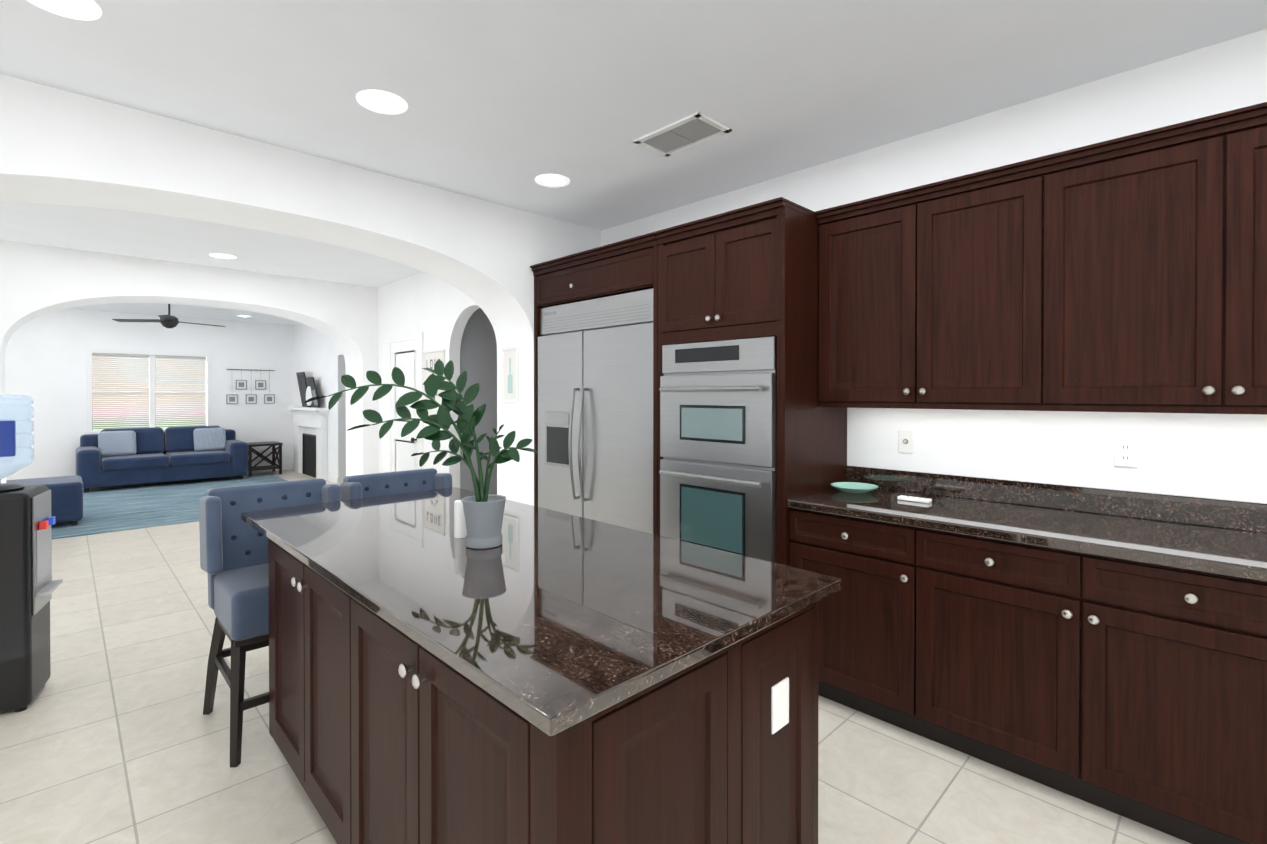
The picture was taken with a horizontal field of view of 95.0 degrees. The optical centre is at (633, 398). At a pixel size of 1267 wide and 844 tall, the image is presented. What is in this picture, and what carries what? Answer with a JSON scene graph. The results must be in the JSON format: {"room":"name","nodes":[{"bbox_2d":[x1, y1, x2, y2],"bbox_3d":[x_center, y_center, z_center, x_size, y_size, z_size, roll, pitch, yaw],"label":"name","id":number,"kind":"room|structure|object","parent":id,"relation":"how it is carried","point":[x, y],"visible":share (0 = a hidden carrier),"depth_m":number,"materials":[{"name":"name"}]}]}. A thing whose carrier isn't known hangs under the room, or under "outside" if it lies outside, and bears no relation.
{"room":"kitchen","nodes":[
{"label":"kitchen","id":0,"kind":"room"},
{"bbox_2d":[5,309,293,479],"bbox_3d":[-8.087,-0.011,9.562,7.080,2.740,0.140,0,1,-44],"label":"wall","id":1,"kind":"structure","parent":0,"point":[45,362],"depth_m":9.31,"materials":[{"name":"paint"}]},
{"bbox_2d":[85,348,211,433],"bbox_3d":[-7.963,-0.106,9.613,1.630,1.350,0.141,0,1,-44],"label":"window","id":2,"kind":"structure","parent":1,"relation":"in","point":[151,354],"depth_m":9.61,"materials":[{"name":"white"}]},
{"bbox_2d":[92,353,206,429],"bbox_3d":[-7.967,-0.112,9.617,1.450,1.216,0.039,0,1,-44],"label":"window blinds","id":3,"kind":"object","parent":2,"relation":"attached to","point":[124,372],"visible":0.98,"depth_m":9.54,"materials":[{"name":"grey plastic"}]},
{"bbox_2d":[226,369,274,403],"bbox_3d":[-6.951,-0.213,10.559,0.750,0.621,0.025,0,1,-44],"label":"collage","id":4,"kind":"object","parent":1,"relation":"attached to","point":[250,398],"visible":1,"depth_m":10.57,"materials":[{"name":"black"}]},
{"bbox_2d":[248,464,292,472],"bbox_3d":[-8.512,1.313,9.048,5.740,0.100,0.012,0,1,-44],"label":"baseboard","id":5,"kind":"structure","parent":1,"relation":"attached to","point":[289,466],"depth_m":10.93,"materials":[{"name":"white"}]},
{"bbox_2d":[0,240,377,482],"bbox_3d":[-4.675,0.014,6.088,7.080,2.740,0.600,0,1,-44],"label":"wall","id":6,"kind":"structure","parent":0,"point":[36,281],"depth_m":5.95,"materials":[{"name":"paint"}]},
{"bbox_2d":[0,74,600,505],"bbox_3d":[-1.977,0.033,3.341,7.080,2.740,0.500,0,1,-44],"label":"arch","id":7,"kind":"object","parent":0,"point":[62,146],"visible":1,"depth_m":3.17,"materials":[{"name":"paint"}]},
{"bbox_2d":[501,347,518,401],"bbox_3d":[-0.941,-0.179,4.420,0.022,0.410,0.210,0,1,-44],"label":"picture","id":8,"kind":"object","parent":7,"relation":"attached to","point":[509,374],"visible":0.98,"depth_m":4.42,"materials":[{"name":"white paper"}]},
{"bbox_2d":[293,323,345,483],"bbox_3d":[-4.849,-0.010,9.490,0.120,2.740,4.500,0,1,-44],"label":"wall","id":9,"kind":"structure","parent":0,"point":[318,356],"depth_m":9.59,"materials":[{"name":"paint"}]},
{"bbox_2d":[293,464,337,483],"bbox_3d":[-5.586,1.305,10.156,0.012,0.100,2.470,0,1,-44],"label":"baseboard","id":10,"kind":"structure","parent":9,"relation":"attached to","point":[331,478],"depth_m":9.44,"materials":[{"name":"white"}]},
{"bbox_2d":[378,272,479,487],"bbox_3d":[-1.953,0.014,6.028,0.120,2.740,3.300,0,1,-44],"label":"wall","id":11,"kind":"structure","parent":0,"point":[438,312],"depth_m":6.19,"materials":[{"name":"paint"}]},
{"bbox_2d":[388,332,423,471],"bbox_3d":[-2.609,0.331,6.556,0.077,2.100,0.910,0,1,-44],"label":"door","id":12,"kind":"structure","parent":11,"relation":"attached to","point":[405,353],"depth_m":6.56,"materials":[{"name":"white wood"}]},
{"bbox_2d":[423,350,444,410],"bbox_3d":[-2.086,-0.181,6.057,0.022,0.630,0.470,0,1,-44],"label":"picture","id":13,"kind":"object","parent":11,"relation":"attached to","point":[430,358],"visible":0.48,"depth_m":6.08,"materials":[{"name":"white"}]},
{"bbox_2d":[460,308,496,494],"bbox_3d":[-1.298,0.011,6.517,1.500,2.740,0.120,0,1,-44],"label":"wall","id":14,"kind":"structure","parent":0,"point":[478,355],"depth_m":6.11,"materials":[{"name":"paint"}]},
{"bbox_2d":[0,469,1190,843],"bbox_3d":[-3.106,1.446,4.415,7.200,0.100,16.000,0,1,-44],"label":"floor","id":15,"kind":"structure","parent":0,"point":[112,733],"depth_m":2.27,"materials":[{"name":"tile"}]},
{"bbox_2d":[0,395,62,711],"bbox_3d":[-2.913,0.696,2.671,0.370,1.425,0.320,0,0,-32],"label":"water dispenser","id":16,"kind":"object","parent":15,"relation":"on","point":[28,585],"visible":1,"depth_m":2.61,"materials":[{"name":"black plastic"},{"name":"dark stainless steel"},{"name":"grey plastic"}]},
{"bbox_2d":[51,475,286,538],"bbox_3d":[-6.294,1.367,7.696,3.450,0.012,3.650,0,1,-44],"label":"rug","id":17,"kind":"object","parent":15,"relation":"on","point":[121,509],"visible":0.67,"depth_m":7.33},
{"bbox_2d":[6,475,82,525],"bbox_3d":[-6.480,1.135,6.299,0.730,0.470,0.780,0,1,-44],"label":"ottoman","id":18,"kind":"object","parent":17,"relation":"on","point":[66,498],"visible":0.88,"depth_m":6.21,"materials":[{"name":"fabric"}]},
{"bbox_2d":[76,425,247,492],"bbox_3d":[-7.485,0.907,9.298,2.080,0.883,0.970,0,1,-44],"label":"sofa","id":19,"kind":"object","parent":17,"relation":"on","point":[116,457],"visible":0.92,"depth_m":9.08,"materials":[{"name":"blue fabric"}]},
{"bbox_2d":[247,441,282,476],"bbox_3d":[-6.627,1.073,10.366,0.520,0.560,0.530,0,1,-44],"label":"side table","id":20,"kind":"object","parent":15,"relation":"on","point":[272,444],"visible":0.69,"depth_m":10.32,"materials":[{"name":"black wood"}]},
{"bbox_2d":[199,479,340,766],"bbox_3d":[-1.562,0.903,2.567,0.526,1.023,0.560,0,1,-44],"label":"bar stool","id":21,"kind":"object","parent":15,"relation":"on","point":[233,555],"visible":0.48,"depth_m":2.47,"materials":[{"name":"fabric"}]},
{"bbox_2d":[287,407,328,480],"bbox_3d":[-5.700,0.755,10.132,0.200,1.200,1.740,0,1,-44],"label":"fireplace","id":22,"kind":"object","parent":15,"relation":"on","point":[310,424],"visible":0.94,"depth_m":10.02,"materials":[{"name":"white"}]},
{"bbox_2d":[296,372,319,407],"bbox_3d":[-5.613,-0.155,10.050,0.123,0.616,1.130,0,1,-44],"label":"mantel decor","id":23,"kind":"object","parent":22,"relation":"on","point":[307,388],"visible":0.92,"depth_m":10.01,"materials":[{"name":"black"}]},
{"bbox_2d":[339,468,452,500],"bbox_3d":[-1.151,0.900,2.955,0.526,1.023,0.560,0,1,-44],"label":"bar stool","id":24,"kind":"object","parent":15,"relation":"on","point":[372,485],"visible":0.27,"depth_m":3.03,"materials":[{"name":"fabric"}]},
{"bbox_2d":[264,535,818,843],"bbox_3d":[-0.477,0.966,1.905,0.901,0.896,1.862,0,1,-44],"label":"kitchen island","id":25,"kind":"object","parent":15,"relation":"on","point":[388,745],"depth_m":1.31,"materials":[{"name":"brown wood"}]},
{"bbox_2d":[241,487,841,742],"bbox_3d":[-0.538,0.498,1.986,0.960,0.040,2.156,0,1,-44],"label":"island countertop","id":26,"kind":"structure","parent":25,"relation":"on","point":[562,623],"depth_m":1.44,"materials":[{"name":"brown stone"}]},
{"bbox_2d":[305,360,537,548],"bbox_3d":[-0.682,0.174,1.867,0.531,0.610,0.555,0,1,-44],"label":"plant","id":27,"kind":"object","parent":26,"relation":"on","point":[483,511],"visible":1,"depth_m":1.88,"materials":[{"name":"green plant"}]},
{"bbox_2d":[454,500,466,537],"bbox_3d":[-0.593,0.413,2.005,0.050,0.128,0.050,0,1,-44],"label":"candle","id":28,"kind":"object","parent":26,"relation":"on","point":[460,530],"visible":0.6,"depth_m":1.98,"materials":[{"name":"white wax"}]},
{"bbox_2d":[530,232,657,534],"bbox_3d":[-0.089,0.223,3.983,0.724,2.352,1.224,0,1,-44],"label":"fridge","id":29,"kind":"object","parent":15,"relation":"on","point":[596,381],"visible":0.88,"depth_m":3.71,"materials":[{"name":"silver metal"}]},
{"bbox_2d":[653,197,846,565],"bbox_3d":[0.630,0.228,3.246,0.730,2.352,0.826,0,1,-44],"label":"tall cabinet","id":30,"kind":"object","parent":15,"relation":"on","point":[752,437],"visible":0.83,"depth_m":2.94,"materials":[{"name":"brown wood"}]},
{"bbox_2d":[787,465,1266,843],"bbox_3d":[1.910,0.895,2.005,0.649,1.035,2.738,0,1,-44],"label":"base cabinet","id":31,"kind":"object","parent":15,"relation":"on","point":[1106,649],"depth_m":2.08,"materials":[{"name":"brown wood"}]},
{"bbox_2d":[831,482,878,493],"bbox_3d":[1.123,0.459,2.955,0.230,0.033,0.230,0,1,-44],"label":"dish","id":32,"kind":"object","parent":31,"relation":"on","point":[853,487],"visible":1,"depth_m":2.99,"materials":[{"name":"green ceramic"}]},
{"bbox_2d":[898,495,931,502],"bbox_3d":[1.307,0.468,2.701,0.045,0.018,0.140,0,1,-44],"label":"remote","id":33,"kind":"object","parent":31,"relation":"on","point":[915,499],"visible":1,"depth_m":2.68,"materials":[{"name":"white plastic"}]},
{"bbox_2d":[0,0,1266,324],"bbox_3d":[-3.106,-1.394,4.394,7.200,0.100,16.000,0,1,-44],"label":"ceiling","id":34,"kind":"structure","parent":0,"point":[508,102],"depth_m":2.43,"materials":[{"name":"paint"}]},
{"bbox_2d":[27,0,101,20],"bbox_3d":[-1.909,-1.323,1.927,0.216,0.008,0.216,0,1,-44],"label":"recessed light","id":35,"kind":"object","parent":34,"relation":"in","point":[87,10],"visible":1,"depth_m":1.97,"materials":[{"name":"white plastic"}]},
{"bbox_2d":[112,304,224,327],"bbox_3d":[-6.117,-1.153,7.748,1.215,0.429,1.160,0,1,-44],"label":"ceiling fan","id":36,"kind":"object","parent":34,"relation":"hanging from","point":[168,321],"visible":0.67,"depth_m":7.73,"materials":[{"name":"black metal"}]},
{"bbox_2d":[209,253,236,258],"bbox_3d":[-3.895,-1.348,5.512,0.216,0.008,0.216,0,1,-44],"label":"recessed light","id":37,"kind":"object","parent":34,"relation":"in","point":[222,256],"visible":1,"depth_m":5.50,"materials":[{"name":"white plastic"}]},
{"bbox_2d":[356,90,407,114],"bbox_3d":[-1.128,-1.327,2.609,0.216,0.008,0.216,0,1,-44],"label":"recessed light","id":38,"kind":"object","parent":34,"relation":"in","point":[381,101],"visible":1,"depth_m":2.60,"materials":[{"name":"white plastic"}]},
{"bbox_2d":[535,174,569,186],"bbox_3d":[-0.497,-1.334,3.565,0.216,0.008,0.216,0,1,-44],"label":"recessed light","id":39,"kind":"object","parent":34,"relation":"in","point":[551,180],"visible":1,"depth_m":3.56,"materials":[{"name":"white plastic"}]},
{"bbox_2d":[633,112,731,156],"bbox_3d":[0.243,-1.328,2.940,0.260,0.011,0.430,0,1,-44],"label":"ceiling vent","id":40,"kind":"object","parent":34,"relation":"in","point":[692,130],"visible":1,"depth_m":2.92,"materials":[{"name":"white metal"}]},
{"bbox_2d":[601,29,1266,502],"bbox_3d":[1.954,0.039,2.506,0.120,2.740,6.200,0,1,-44],"label":"wall","id":41,"kind":"structure","parent":0,"point":[1203,455],"depth_m":2.53,"materials":[{"name":"paint"}]},
{"bbox_2d":[898,430,912,452],"bbox_3d":[1.396,0.221,2.980,0.013,0.116,0.072,0,1,-44],"label":"outlet","id":42,"kind":"object","parent":41,"relation":"attached to","point":[905,444],"visible":1,"depth_m":2.98,"materials":[{"name":"white plastic"}]},
{"bbox_2d":[815,158,1038,409],"bbox_3d":[1.394,-0.455,2.741,0.340,0.955,0.953,0,1,-44],"label":"upper cabinet","id":43,"kind":"object","parent":41,"relation":"attached to","point":[927,293],"depth_m":2.57,"materials":[{"name":"brown wood"}]},
{"bbox_2d":[1114,438,1136,467],"bbox_3d":[2.003,0.220,2.364,0.008,0.116,0.072,0,1,-44],"label":"duplex electrical outlet","id":44,"kind":"object","parent":41,"relation":"attached to","point":[1125,452],"visible":1,"depth_m":2.36,"materials":[{"name":"white plastic"}]},
{"bbox_2d":[1035,102,1266,413],"bbox_3d":[2.079,-0.450,2.044,0.340,0.955,1.000,0,1,-44],"label":"upper cabinet","id":45,"kind":"object","parent":41,"relation":"attached to","point":[1128,273],"depth_m":2.05,"materials":[{"name":"brown wood"}]},
{"label":"outside","id":46,"kind":"structure","parent":0,"visible":0},
{"bbox_2d":[92,356,205,430],"bbox_3d":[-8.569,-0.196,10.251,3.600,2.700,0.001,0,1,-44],"label":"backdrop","id":47,"kind":"structure","parent":46,"point":[159,403],"depth_m":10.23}
]}

